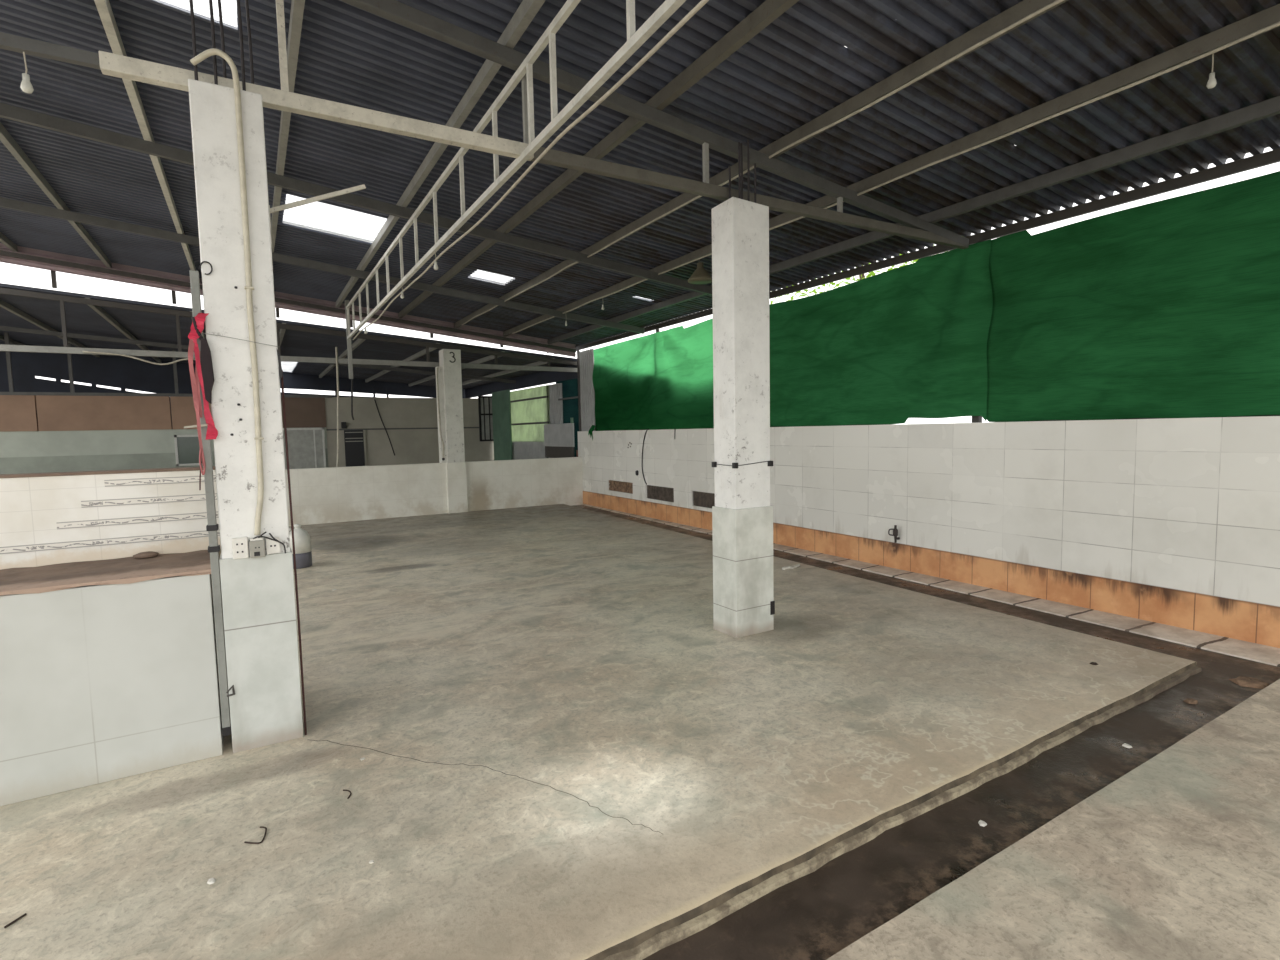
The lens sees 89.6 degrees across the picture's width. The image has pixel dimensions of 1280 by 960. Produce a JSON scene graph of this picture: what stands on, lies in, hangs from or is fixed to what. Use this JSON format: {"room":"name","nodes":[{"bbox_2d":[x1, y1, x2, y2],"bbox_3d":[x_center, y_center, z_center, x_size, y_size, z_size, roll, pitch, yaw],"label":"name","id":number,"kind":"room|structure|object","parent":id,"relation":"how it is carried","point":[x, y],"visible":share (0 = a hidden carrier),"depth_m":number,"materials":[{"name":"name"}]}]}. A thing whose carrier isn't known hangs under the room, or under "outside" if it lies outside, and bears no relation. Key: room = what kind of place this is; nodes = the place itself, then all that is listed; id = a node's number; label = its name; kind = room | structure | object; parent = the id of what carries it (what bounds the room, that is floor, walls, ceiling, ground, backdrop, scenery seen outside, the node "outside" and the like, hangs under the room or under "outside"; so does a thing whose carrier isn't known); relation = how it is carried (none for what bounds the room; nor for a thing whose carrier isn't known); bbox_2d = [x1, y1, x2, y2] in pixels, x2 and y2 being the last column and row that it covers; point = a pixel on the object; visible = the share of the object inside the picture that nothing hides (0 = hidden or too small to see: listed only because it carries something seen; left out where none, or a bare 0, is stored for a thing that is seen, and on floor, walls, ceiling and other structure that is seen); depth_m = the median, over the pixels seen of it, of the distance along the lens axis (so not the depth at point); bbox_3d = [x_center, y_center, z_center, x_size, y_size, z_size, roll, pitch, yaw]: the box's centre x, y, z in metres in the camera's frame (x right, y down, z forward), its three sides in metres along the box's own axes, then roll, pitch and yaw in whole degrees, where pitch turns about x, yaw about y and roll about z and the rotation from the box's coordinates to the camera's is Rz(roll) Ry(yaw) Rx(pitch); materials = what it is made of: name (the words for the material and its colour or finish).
{"room":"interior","nodes":[
{"label":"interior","id":0,"kind":"room"},
{"bbox_2d":[0,351,464,428],"bbox_3d":[-12.656,-1.705,18.004,16.000,4.362,0.070,-4,5,-31],"label":"wall","id":1,"kind":"structure","parent":0,"point":[124,373],"depth_m":17.20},
{"bbox_2d":[0,332,493,473],"bbox_3d":[-10.935,-1.344,15.464,15.300,3.961,0.170,-4,5,-31],"label":"wall","id":2,"kind":"structure","parent":0,"point":[41,432],"depth_m":15.08,"materials":[{"name":"paint"}]},
{"bbox_2d":[174,435,201,465],"bbox_3d":[-10.808,-0.717,15.497,0.600,0.740,0.068,-4,5,-31],"label":"window","id":3,"kind":"structure","parent":2,"relation":"in","point":[187,448],"depth_m":15.45,"materials":[{"name":"glass"}]},
{"bbox_2d":[283,428,325,468],"bbox_3d":[-8.781,-0.773,16.717,1.110,1.145,0.068,-4,5,-31],"label":"window","id":4,"kind":"structure","parent":2,"relation":"in","point":[306,446],"depth_m":16.75,"materials":[{"name":"glass"}]},
{"bbox_2d":[344,430,366,466],"bbox_3d":[-7.668,-0.485,17.414,0.520,1.720,0.059,-4,5,-31],"label":"door","id":5,"kind":"structure","parent":2,"relation":"in","point":[355,445],"depth_m":17.36,"materials":[{"name":"black paint"}]},
{"bbox_2d":[374,399,394,455],"bbox_3d":[-7.028,-1.442,17.751,0.476,1.557,0.027,-4,5,-31],"label":"wire","id":6,"kind":"object","parent":2,"relation":"attached to","point":[374,399],"visible":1,"depth_m":17.73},
{"bbox_2d":[478,396,493,440],"bbox_3d":[-4.564,-1.827,19.189,0.450,1.340,0.078,-4,5,-31],"label":"window","id":7,"kind":"structure","parent":2,"relation":"in","point":[484,402],"depth_m":19.16,"materials":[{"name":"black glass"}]},
{"bbox_2d":[0,283,576,388],"bbox_3d":[-10.128,-3.021,14.129,15.500,1.247,9.436,-4,5,-31],"label":"roof frame","id":8,"kind":"structure","parent":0,"point":[80,318],"depth_m":13.20,"materials":[{"name":"metal"}]},
{"bbox_2d":[0,299,99,357],"bbox_3d":[-11.824,-2.995,12.966,0.060,0.082,9.100,-4,5,-31],"label":"purlin","id":9,"kind":"object","parent":8,"relation":"hanging from","point":[10,308],"visible":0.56,"depth_m":11.74,"materials":[{"name":"grey metal"}]},
{"bbox_2d":[0,326,515,382],"bbox_3d":[-9.540,-2.838,13.946,14.306,1.195,0.050,-4,5,-31],"label":"rafter","id":10,"kind":"object","parent":8,"relation":"hanging from","point":[3,328],"visible":0.56,"depth_m":13.49,"materials":[{"name":"metal"}]},
{"bbox_2d":[0,335,23,344],"bbox_3d":[-12.939,-3.023,12.291,0.060,0.082,9.100,-4,5,-31],"label":"purlin","id":11,"kind":"object","parent":10,"relation":"hanging from","point":[11,341],"visible":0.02,"depth_m":14.82,"materials":[{"name":"grey metal"}]},
{"bbox_2d":[86,298,160,362],"bbox_3d":[-10.709,-2.968,13.642,0.060,0.082,9.100,-4,5,-31],"label":"purlin","id":12,"kind":"object","parent":10,"relation":"hanging from","point":[98,309],"visible":0.79,"depth_m":11.78,"materials":[{"name":"grey metal"}]},
{"bbox_2d":[319,334,366,377],"bbox_3d":[-7.363,-2.885,15.667,0.060,0.082,9.100,-4,5,-31],"label":"purlin","id":13,"kind":"object","parent":10,"relation":"hanging from","point":[358,341],"visible":0.71,"depth_m":14.25,"materials":[{"name":"grey metal"}]},
{"bbox_2d":[365,343,439,381],"bbox_3d":[-6.247,-2.857,16.342,0.060,0.082,9.100,-4,5,-31],"label":"purlin","id":14,"kind":"object","parent":10,"relation":"hanging from","point":[423,352],"visible":0.79,"depth_m":14.66,"materials":[{"name":"grey metal"}]},
{"bbox_2d":[408,351,504,385],"bbox_3d":[-5.132,-2.830,17.017,0.060,0.082,9.100,-4,5,-31],"label":"purlin","id":15,"kind":"object","parent":10,"relation":"hanging from","point":[490,357],"visible":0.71,"depth_m":14.84,"materials":[{"name":"grey metal"}]},
{"bbox_2d":[462,358,554,384],"bbox_3d":[-4.189,-2.806,17.588,0.060,0.082,9.100,-4,5,-31],"label":"purlin","id":16,"kind":"object","parent":10,"relation":"hanging from","point":[538,363],"visible":0.43,"depth_m":16.39,"materials":[{"name":"grey metal"}]},
{"bbox_2d":[279,323,285,345],"bbox_3d":[-8.478,-2.913,14.992,0.060,0.082,9.100,-4,5,-31],"label":"purlin","id":17,"kind":"object","parent":8,"relation":"hanging from","point":[282,331],"visible":0.36,"depth_m":11.81,"materials":[{"name":"grey metal"}]},
{"bbox_2d":[0,271,576,371],"bbox_3d":[-7.283,-2.663,10.201,14.306,1.456,0.450,-4,5,-31],"label":"truss","id":18,"kind":"object","parent":8,"relation":"hanging from","point":[13,348],"visible":0.66,"depth_m":11.06,"materials":[{"name":"grey metal"}]},
{"bbox_2d":[82,351,194,364],"bbox_3d":[-7.692,-1.905,10.141,1.654,0.187,0.041,-4,5,-30],"label":"cable","id":19,"kind":"object","parent":18,"relation":"hanging from","point":[82,351],"visible":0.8,"depth_m":10.04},
{"bbox_2d":[335,347,338,466],"bbox_3d":[-5.458,-1.177,11.586,0.155,2.402,0.035,-4,5,-31],"label":"pole","id":20,"kind":"object","parent":18,"relation":"hanging from","point":[336,349],"visible":0.9,"depth_m":11.58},
{"bbox_2d":[351,379,353,419],"bbox_3d":[-5.231,-1.640,11.693,0.057,1.104,0.027,-4,5,-31],"label":"rope","id":21,"kind":"object","parent":18,"relation":"hanging from","point":[351,379],"visible":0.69,"depth_m":11.70,"materials":[{"name":"black metal"}]},
{"bbox_2d":[465,365,577,397],"bbox_3d":[-3.594,-2.672,18.014,0.040,0.325,9.000,-4,5,-31],"label":"fascia","id":22,"kind":"object","parent":8,"relation":"attached to","point":[543,377],"visible":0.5,"depth_m":17.08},
{"bbox_2d":[510,385,549,441],"bbox_3d":[-2.991,-1.709,17.029,0.074,1.390,2.988,-4,5,-31],"label":"sheet","id":23,"kind":"object","parent":22,"relation":"attached to","point":[530,407],"visible":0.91,"depth_m":16.83,"materials":[{"name":"fabric"}]},
{"bbox_2d":[556,378,578,456],"bbox_3d":[-1.545,-1.508,14.880,0.060,2.000,2.000,-4,5,-31],"label":"net","id":24,"kind":"object","parent":22,"relation":"hanging from","point":[569,387],"visible":0.28,"depth_m":14.89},
{"bbox_2d":[285,457,582,525],"bbox_3d":[-6.838,0.406,10.498,13.020,1.065,0.160,-4,5,-31],"label":"wall","id":25,"kind":"structure","parent":0,"point":[352,493],"depth_m":12.02,"materials":[{"name":"paint"}]},
{"bbox_2d":[0,504,1196,959],"bbox_3d":[-4.200,1.211,5.725,12.547,0.121,10.852,-4,5,-31],"label":"floor","id":26,"kind":"structure","parent":0,"point":[562,746],"depth_m":3.00,"materials":[{"name":"concrete"}]},
{"bbox_2d":[4,913,26,927],"bbox_3d":[-1.964,1.386,2.027,0.006,0.007,0.057,0,5,14],"label":"dark splinter","id":27,"kind":"object","parent":26,"relation":"on","point":[23,915],"visible":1,"depth_m":2.02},
{"bbox_2d":[0,550,223,805],"bbox_3d":[-5.064,1.036,1.559,6.810,0.900,0.654,-4,5,-31],"label":"half wall","id":28,"kind":"structure","parent":26,"relation":"on","point":[109,668],"depth_m":2.84,"materials":[{"name":"white tile"}]},
{"bbox_2d":[133,551,158,557],"bbox_3d":[-2.563,0.388,3.344,0.110,0.028,0.105,-4,5,-31],"label":"lump","id":29,"kind":"object","parent":28,"relation":"on","point":[148,554],"visible":1,"depth_m":3.32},
{"bbox_2d":[0,466,229,705],"bbox_3d":[-5.238,0.788,1.910,6.900,1.348,0.155,-4,5,-31],"label":"tiled wall","id":30,"kind":"structure","parent":26,"relation":"on","point":[50,518],"depth_m":3.29,"materials":[{"name":"tile"}]},
{"bbox_2d":[207,878,215,883],"bbox_3d":[-1.457,1.363,2.190,0.026,0.008,0.027,-2,5,-14],"label":"chip","id":31,"kind":"object","parent":26,"relation":"on","point":[211,880],"visible":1,"depth_m":2.19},
{"bbox_2d":[188,0,303,752],"bbox_3d":[-1.932,-0.563,3.145,0.301,3.720,0.303,-4,5,-31],"label":"concrete column","id":32,"kind":"structure","parent":26,"relation":"on","point":[258,594],"depth_m":3.04,"materials":[{"name":"white concrete"}]},
{"bbox_2d":[189,270,234,736],"bbox_3d":[-1.986,0.134,3.004,0.067,2.165,0.062,-4,5,-31],"label":"steel post","id":33,"kind":"object","parent":32,"relation":"attached to","point":[212,526],"visible":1,"depth_m":3.00,"materials":[{"name":"metal"}]},
{"bbox_2d":[184,313,217,489],"bbox_3d":[-1.998,-0.354,2.920,0.128,0.800,0.022,-4,5,-35],"label":"ribbon","id":34,"kind":"object","parent":33,"relation":"hanging from","point":[196,379],"visible":1,"depth_m":2.92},
{"bbox_2d":[192,317,213,403],"bbox_3d":[-1.981,-0.541,2.928,0.070,0.389,0.022,-4,5,-31],"label":"pouch","id":35,"kind":"object","parent":33,"relation":"hanging from","point":[206,359],"visible":1,"depth_m":2.93,"materials":[{"name":"fabric"}]},
{"bbox_2d":[200,261,212,274],"bbox_3d":[-1.966,-0.961,2.922,0.050,0.062,0.006,-4,5,-31],"label":"wire loop","id":36,"kind":"object","parent":33,"relation":"attached to","point":[201,263],"visible":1,"depth_m":2.92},
{"bbox_2d":[203,333,278,346],"bbox_3d":[-1.862,-0.652,2.988,0.332,0.052,0.034,-4,5,-31],"label":"wire","id":37,"kind":"object","parent":33,"relation":"attached to","point":[203,333],"visible":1,"depth_m":2.98,"materials":[{"name":"grey paint"}]},
{"bbox_2d":[190,48,263,534],"bbox_3d":[-1.892,-0.834,2.981,0.196,2.206,0.047,-3,5,-19],"label":"conduit","id":38,"kind":"object","parent":32,"relation":"attached to","point":[205,54],"visible":1,"depth_m":2.99,"materials":[{"name":"beige plastic"}]},
{"bbox_2d":[232,537,248,558],"bbox_3d":[-1.889,0.322,3.047,0.064,0.100,0.025,-4,5,-31],"label":"wall socket","id":39,"kind":"object","parent":32,"relation":"attached to","point":[240,550],"visible":1,"depth_m":3.04,"materials":[{"name":"white plastic"}]},
{"bbox_2d":[249,537,265,557],"bbox_3d":[-1.825,0.321,3.073,0.063,0.092,0.047,-4,5,-31],"label":"wall socket","id":40,"kind":"object","parent":32,"relation":"attached to","point":[257,545],"visible":1,"depth_m":3.06,"materials":[{"name":"grey plastic"}]},
{"bbox_2d":[249,532,285,552],"bbox_3d":[-1.782,0.304,3.085,0.152,0.116,0.025,-4,5,-34],"label":"loose wires","id":41,"kind":"object","parent":40,"relation":"attached to","point":[273,539],"visible":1,"depth_m":3.09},
{"bbox_2d":[266,536,280,554],"bbox_3d":[-1.774,0.314,3.117,0.058,0.086,0.024,-4,5,-31],"label":"wall socket","id":42,"kind":"object","parent":32,"relation":"attached to","point":[272,546],"visible":1,"depth_m":3.11,"materials":[{"name":"white plastic"}]},
{"bbox_2d":[277,349,306,734],"bbox_3d":[-1.714,0.328,3.177,0.028,1.930,0.030,-4,5,-31],"label":"rusty pipe","id":43,"kind":"object","parent":32,"relation":"attached to","point":[278,353],"visible":1,"depth_m":3.18,"materials":[{"name":"black metal"}]},
{"bbox_2d":[270,184,365,212],"bbox_3d":[-1.674,-1.458,3.341,0.480,0.223,0.014,-4,5,-31],"label":"batten","id":44,"kind":"object","parent":32,"relation":"attached to","point":[360,187],"visible":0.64,"depth_m":3.33,"materials":[{"name":"white paint"}]},
{"bbox_2d":[244,826,266,843],"bbox_3d":[-1.434,1.341,2.435,0.066,0.012,0.091,-1,4,6],"label":"twig","id":45,"kind":"object","parent":26,"relation":"on","point":[260,826],"visible":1,"depth_m":2.40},
{"bbox_2d":[289,524,311,568],"bbox_3d":[-3.963,0.761,7.484,0.260,0.500,0.260,-4,5,-31],"label":"plastic jug","id":46,"kind":"object","parent":26,"relation":"on","point":[303,553],"visible":0.76,"depth_m":7.40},
{"bbox_2d":[435,349,467,513],"bbox_3d":[-3.626,-0.923,12.372,0.435,3.100,0.345,-4,5,-31],"label":"concrete column","id":47,"kind":"structure","parent":26,"relation":"on","point":[449,368],"depth_m":12.24,"materials":[{"name":"white concrete"}]},
{"bbox_2d":[436,368,444,460],"bbox_3d":[-3.747,-1.232,12.099,0.091,1.742,0.053,-2,5,-16],"label":"cable","id":48,"kind":"object","parent":47,"relation":"attached to","point":[443,458],"visible":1,"depth_m":12.07,"materials":[{"name":"black plastic"}]},
{"bbox_2d":[711,139,774,637],"bbox_3d":[0.739,-0.634,4.689,0.376,3.520,0.281,-4,5,-31],"label":"concrete column","id":49,"kind":"structure","parent":26,"relation":"on","point":[742,512],"depth_m":4.61,"materials":[{"name":"concrete"}]},
{"bbox_2d":[0,0,968,248],"bbox_3d":[-0.896,-2.438,3.672,9.218,1.111,0.090,-4,5,-31],"label":"roof truss","id":50,"kind":"object","parent":49,"relation":"on","point":[115,65],"visible":0.84,"depth_m":3.73,"materials":[{"name":"metal"}]},
{"bbox_2d":[20,52,33,93],"bbox_3d":[-2.567,-1.702,2.693,0.042,0.164,0.042,-4,5,-31],"label":"bulb","id":51,"kind":"object","parent":50,"relation":"hanging from","point":[26,86],"visible":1,"depth_m":2.69,"materials":[{"name":"white glass"}]},
{"bbox_2d":[346,0,685,338],"bbox_3d":[-1.511,-2.216,5.146,0.055,0.515,12.600,-4,5,-31],"label":"truss","id":52,"kind":"object","parent":50,"relation":"attached to","point":[635,39],"visible":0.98,"depth_m":3.67,"materials":[{"name":"metal"}]},
{"bbox_2d":[352,0,708,339],"bbox_3d":[-1.404,-1.915,5.054,0.043,0.087,12.301,-4,5,-31],"label":"cable","id":53,"kind":"object","parent":52,"relation":"hanging from","point":[701,3],"visible":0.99,"depth_m":3.22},
{"bbox_2d":[782,564,799,569],"bbox_3d":[1.628,0.932,6.905,0.282,0.020,0.076,-4,5,-35],"label":"paper scrap","id":54,"kind":"object","parent":26,"relation":"on","point":[796,565],"visible":1,"depth_m":6.88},
{"bbox_2d":[585,662,1200,959],"bbox_3d":[-1.651,1.507,0.923,11.951,0.080,0.049,-4,5,-31],"label":"slab edge","id":55,"kind":"structure","parent":26,"relation":"attached to","point":[642,945],"depth_m":2.39,"materials":[{"name":"concrete"}]},
{"bbox_2d":[0,0,1279,346],"bbox_3d":[-1.962,-2.726,5.559,9.455,1.059,14.148,-4,5,-31],"label":"roof frame","id":56,"kind":"structure","parent":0,"point":[816,56],"depth_m":4.55,"materials":[{"name":"metal"}]},
{"bbox_2d":[0,232,17,251],"bbox_3d":[-5.389,-2.865,3.494,0.050,0.087,14.050,-4,5,-31],"label":"purlin","id":57,"kind":"object","parent":56,"relation":"hanging from","point":[7,242],"visible":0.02,"depth_m":8.67,"materials":[{"name":"grey metal"}]},
{"bbox_2d":[0,122,111,267],"bbox_3d":[-4.514,-2.813,4.026,0.050,0.087,14.050,-4,5,-31],"label":"purlin","id":58,"kind":"object","parent":56,"relation":"hanging from","point":[6,138],"visible":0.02,"depth_m":6.42,"materials":[{"name":"grey metal"}]},
{"bbox_2d":[94,0,195,270],"bbox_3d":[-3.604,-2.759,4.578,0.050,0.087,14.050,-4,5,-31],"label":"purlin","id":59,"kind":"object","parent":56,"relation":"hanging from","point":[104,9],"visible":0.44,"depth_m":4.79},
{"bbox_2d":[0,243,575,356],"bbox_3d":[-5.336,-2.930,11.014,9.300,1.267,0.020,-4,5,-31],"label":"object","id":60,"kind":"object","parent":56,"relation":"attached to","point":[22,250],"visible":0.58,"depth_m":10.72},
{"bbox_2d":[0,250,575,352],"bbox_3d":[-5.273,-2.897,10.903,9.196,1.052,0.060,-4,5,-31],"label":"rafter","id":61,"kind":"object","parent":56,"relation":"hanging from","point":[2,253],"visible":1,"depth_m":10.61,"materials":[{"name":"metal"}]},
{"bbox_2d":[271,0,304,262],"bbox_3d":[-2.801,-2.711,5.066,0.050,0.087,14.050,-4,5,-31],"label":"purlin","id":62,"kind":"object","parent":56,"relation":"hanging from","point":[297,6],"visible":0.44,"depth_m":4.26,"materials":[{"name":"grey metal"}]},
{"bbox_2d":[0,197,644,333],"bbox_3d":[-3.880,-2.774,8.593,9.200,1.082,0.050,-4,5,-31],"label":"rafter","id":63,"kind":"object","parent":56,"relation":"hanging from","point":[4,202],"visible":1,"depth_m":8.35,"materials":[{"name":"metal"}]},
{"bbox_2d":[0,103,711,294],"bbox_3d":[-2.446,-2.621,6.217,9.200,1.082,0.050,-4,5,-31],"label":"rafter","id":64,"kind":"object","parent":56,"relation":"hanging from","point":[10,112],"visible":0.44,"depth_m":6.00,"materials":[{"name":"metal"}]},
{"bbox_2d":[336,0,545,307],"bbox_3d":[-1.904,-2.657,5.611,0.050,0.087,14.050,-4,5,-31],"label":"purlin","id":65,"kind":"object","parent":56,"relation":"hanging from","point":[527,10],"visible":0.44,"depth_m":4.48,"materials":[{"name":"grey metal"}]},
{"bbox_2d":[345,300,352,378],"bbox_3d":[-4.774,-2.303,10.575,0.060,1.270,0.060,-4,5,-31],"label":"post","id":66,"kind":"object","parent":65,"relation":"hanging from","point":[349,345],"visible":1,"depth_m":10.56,"materials":[{"name":"grey metal"}]},
{"bbox_2d":[398,0,798,317],"bbox_3d":[-1.028,-2.605,6.143,0.050,0.087,14.050,-4,5,-31],"label":"purlin","id":67,"kind":"object","parent":56,"relation":"hanging from","point":[768,11],"visible":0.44,"depth_m":4.19,"materials":[{"name":"metal"}]},
{"bbox_2d":[454,0,1067,327],"bbox_3d":[-0.170,-2.554,6.665,0.050,0.087,14.050,-4,5,-31],"label":"purlin","id":68,"kind":"object","parent":56,"relation":"hanging from","point":[1024,8],"visible":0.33,"depth_m":4.10,"materials":[{"name":"metal"}]},
{"bbox_2d":[462,0,1063,324],"bbox_3d":[-0.057,-2.477,6.416,0.029,0.029,12.300,-4,5,-31],"label":"cable","id":69,"kind":"object","parent":68,"relation":"attached to","point":[1056,2],"visible":0.88,"depth_m":4.02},
{"bbox_2d":[503,3,1279,335],"bbox_3d":[0.646,-2.506,7.160,0.050,0.087,14.050,-4,5,-31],"label":"purlin","id":70,"kind":"object","parent":56,"relation":"hanging from","point":[1227,34],"visible":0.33,"depth_m":4.03,"materials":[{"name":"metal"}]},
{"bbox_2d":[688,259,711,283],"bbox_3d":[0.671,-2.339,7.157,0.286,0.265,0.286,-4,5,-31],"label":"pendant lamp","id":71,"kind":"object","parent":70,"relation":"hanging from","point":[700,275],"visible":0.95,"depth_m":7.10,"materials":[{"name":"metal"}]},
{"bbox_2d":[512,22,1279,333],"bbox_3d":[0.759,-2.429,6.912,0.029,0.029,12.300,-4,5,-31],"label":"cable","id":72,"kind":"object","parent":70,"relation":"attached to","point":[1277,24],"visible":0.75,"depth_m":4.02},
{"bbox_2d":[1206,53,1216,88],"bbox_3d":[2.963,-2.124,3.337,0.042,0.184,0.042,-4,5,-31],"label":"hanging bulb","id":73,"kind":"object","parent":70,"relation":"hanging from","point":[1211,83],"visible":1,"depth_m":3.33,"materials":[{"name":"white glass"}]},
{"bbox_2d":[547,96,1279,343],"bbox_3d":[1.444,-2.458,7.645,0.050,0.087,14.050,-4,5,-31],"label":"purlin","id":74,"kind":"object","parent":56,"relation":"hanging from","point":[1270,107],"visible":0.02,"depth_m":4.88,"materials":[{"name":"metal"}]},
{"bbox_2d":[575,148,1279,350],"bbox_3d":[2.069,-2.421,8.024,0.035,0.080,14.050,-4,5,-31],"label":"purlin","id":75,"kind":"object","parent":56,"relation":"hanging from","point":[1270,157],"visible":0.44,"depth_m":5.61,"materials":[{"name":"metal"}]},
{"bbox_2d":[573,505,1279,959],"bbox_3d":[-2.247,1.364,3.119,13.200,0.006,17.500,-4,5,-31],"label":"channel","id":76,"kind":"object","parent":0,"point":[818,914],"visible":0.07,"depth_m":2.53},
{"bbox_2d":[582,504,1279,666],"bbox_3d":[3.121,1.013,6.263,0.591,0.040,17.425,-3,5,-28],"label":"kerb","id":77,"kind":"object","parent":76,"relation":"on","point":[1256,652],"visible":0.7,"depth_m":5.23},
{"bbox_2d":[978,820,986,826],"bbox_3d":[1.331,1.334,2.504,0.030,0.009,0.032,1,5,26],"label":"chip","id":78,"kind":"object","parent":76,"relation":"on","point":[981,823],"visible":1,"depth_m":2.50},
{"bbox_2d":[1183,698,1197,703],"bbox_3d":[3.029,1.216,3.548,0.065,0.016,0.051,0,5,16],"label":"chip","id":79,"kind":"object","parent":76,"relation":"on","point":[1188,700],"visible":1,"depth_m":3.54,"materials":[{"name":"brick"}]},
{"bbox_2d":[1229,676,1269,688],"bbox_3d":[3.572,1.185,3.787,0.177,0.025,0.173,-4,5,-31],"label":"chip","id":80,"kind":"object","parent":76,"relation":"on","point":[1244,681],"visible":0.98,"depth_m":3.76,"materials":[{"name":"brick"}]},
{"bbox_2d":[578,416,1279,606],"bbox_3d":[3.134,0.257,6.354,0.176,1.632,17.607,-4,5,-30],"label":"wall","id":81,"kind":"structure","parent":0,"point":[1183,504],"depth_m":5.62,"materials":[{"name":"white tile"}]},
{"bbox_2d":[579,348,595,430],"bbox_3d":[-1.102,-1.866,13.538,0.040,1.700,0.688,-4,5,-31],"label":"sheet","id":82,"kind":"object","parent":81,"relation":"on","point":[587,391],"visible":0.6,"depth_m":13.52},
{"bbox_2d":[642,428,648,484],"bbox_3d":[0.092,-0.414,11.414,0.032,0.995,0.236,-4,5,-36],"label":"cable","id":83,"kind":"object","parent":81,"relation":"attached to","point":[648,428],"visible":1,"depth_m":11.46,"materials":[{"name":"black metal"}]},
{"bbox_2d":[592,318,713,430],"bbox_3d":[0.206,-1.710,11.291,0.111,1.661,4.522,-4,5,-30],"label":"shade net","id":84,"kind":"object","parent":81,"relation":"on","point":[663,379],"visible":0.91,"depth_m":11.06,"materials":[{"name":"fabric"}]},
{"bbox_2d":[588,425,595,439],"bbox_3d":[-0.984,-0.974,13.288,0.107,0.318,0.207,-4,5,-31],"label":"tassel","id":85,"kind":"object","parent":84,"relation":"hanging from","point":[592,426],"visible":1,"depth_m":13.23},
{"bbox_2d":[769,239,992,426],"bbox_3d":[2.252,-1.484,7.663,0.151,1.681,3.901,-4,5,-30],"label":"shade net","id":86,"kind":"object","parent":81,"relation":"on","point":[894,346],"visible":0.8,"depth_m":6.94,"materials":[{"name":"fabric"}]},
{"bbox_2d":[888,525,899,542],"bbox_3d":[2.713,0.571,6.880,0.086,0.186,0.112,-4,5,-31],"label":"valve","id":87,"kind":"object","parent":81,"relation":"attached to","point":[895,530],"visible":1,"depth_m":6.84,"materials":[{"name":"metal"}]},
{"bbox_2d":[583,491,1279,647],"bbox_3d":[3.083,0.850,6.362,0.036,0.279,17.604,-4,5,-30],"label":"baseboard","id":88,"kind":"structure","parent":81,"relation":"attached to","point":[1252,622],"depth_m":5.64,"materials":[{"name":"orange tile"}]},
{"bbox_2d":[972,416,981,422],"bbox_3d":[3.279,-1.366,6.243,0.060,1.840,0.070,-4,5,-31],"label":"post","id":89,"kind":"object","parent":81,"relation":"on","point":[975,419],"visible":0.14,"depth_m":6.28,"materials":[{"name":"metal"}]},
{"bbox_2d":[986,171,1279,421],"bbox_3d":[5.313,-1.143,2.409,0.127,1.681,8.363,-4,5,-30],"label":"shade net","id":90,"kind":"object","parent":81,"relation":"on","point":[1167,308],"visible":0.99,"depth_m":4.93,"materials":[{"name":"fabric"}]},
{"bbox_2d":[826,679,1279,959],"bbox_3d":[0.388,1.700,-1.873,12.550,0.120,6.211,-4,5,-31],"label":"floor","id":91,"kind":"structure","parent":0,"point":[1177,857],"depth_m":2.12,"materials":[{"name":"concrete"}]},
{"bbox_3d":[-9.244,0.801,12.879,15.300,0.070,6.330,-4,5,-31],"label":"floor","id":92,"kind":"structure","parent":0,"visible":0},
{"bbox_2d":[492,389,512,459],"bbox_3d":[-3.989,-1.183,18.678,0.040,2.770,1.501,-4,5,-31],"label":"sheet","id":93,"kind":"object","parent":92,"relation":"on","point":[501,403],"visible":0.62,"depth_m":18.58,"materials":[{"name":"fabric"}]},
{"bbox_2d":[544,418,574,457],"bbox_3d":[-1.886,-0.493,15.073,0.050,1.880,1.670,-4,5,-31],"label":"leaning board","id":94,"kind":"object","parent":92,"relation":"on","point":[559,442],"visible":0.88,"depth_m":14.97,"materials":[{"name":"grey metal"}]},
{"bbox_2d":[577,350,581,430],"bbox_3d":[-1.291,-1.112,13.959,0.035,3.340,0.070,-4,5,-31],"label":"post","id":95,"kind":"object","parent":92,"relation":"on","point":[578,351],"visible":0.57,"depth_m":13.88,"materials":[{"name":"metal"}]},
{"bbox_3d":[-3.151,-0.042,17.778,0.140,0.700,4.150,-4,5,-31],"label":"wall","id":96,"kind":"structure","parent":0,"visible":0},
{"bbox_2d":[512,441,545,459],"bbox_3d":[-2.936,-0.377,17.206,0.040,1.355,2.888,-4,5,-31],"label":"sheet","id":97,"kind":"object","parent":96,"relation":"attached to","point":[520,450],"visible":0.16,"depth_m":17.22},
{"bbox_2d":[549,383,562,457],"bbox_3d":[-2.043,-0.959,15.633,0.040,2.710,0.836,-4,5,-31],"label":"sheet","id":98,"kind":"object","parent":96,"relation":"attached to","point":[555,390],"visible":0.31,"depth_m":15.47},
{"label":"outside","id":99,"kind":"structure","parent":0,"visible":0},
{"label":"ground","id":100,"kind":"structure","parent":99,"visible":0},
{"bbox_2d":[770,236,963,303],"bbox_3d":[3.832,-1.992,11.298,2.714,5.385,3.886,-4,5,-31],"label":"tree","id":101,"kind":"object","parent":100,"relation":"on","point":[862,276],"visible":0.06,"depth_m":11.15,"materials":[{"name":"green plant"}]},
{"bbox_2d":[605,415,1279,430],"bbox_3d":[3.641,-0.520,5.967,0.120,3.260,18.500,-4,5,-31],"label":"wall","id":102,"kind":"structure","parent":100,"relation":"on","point":[1252,415],"depth_m":5.25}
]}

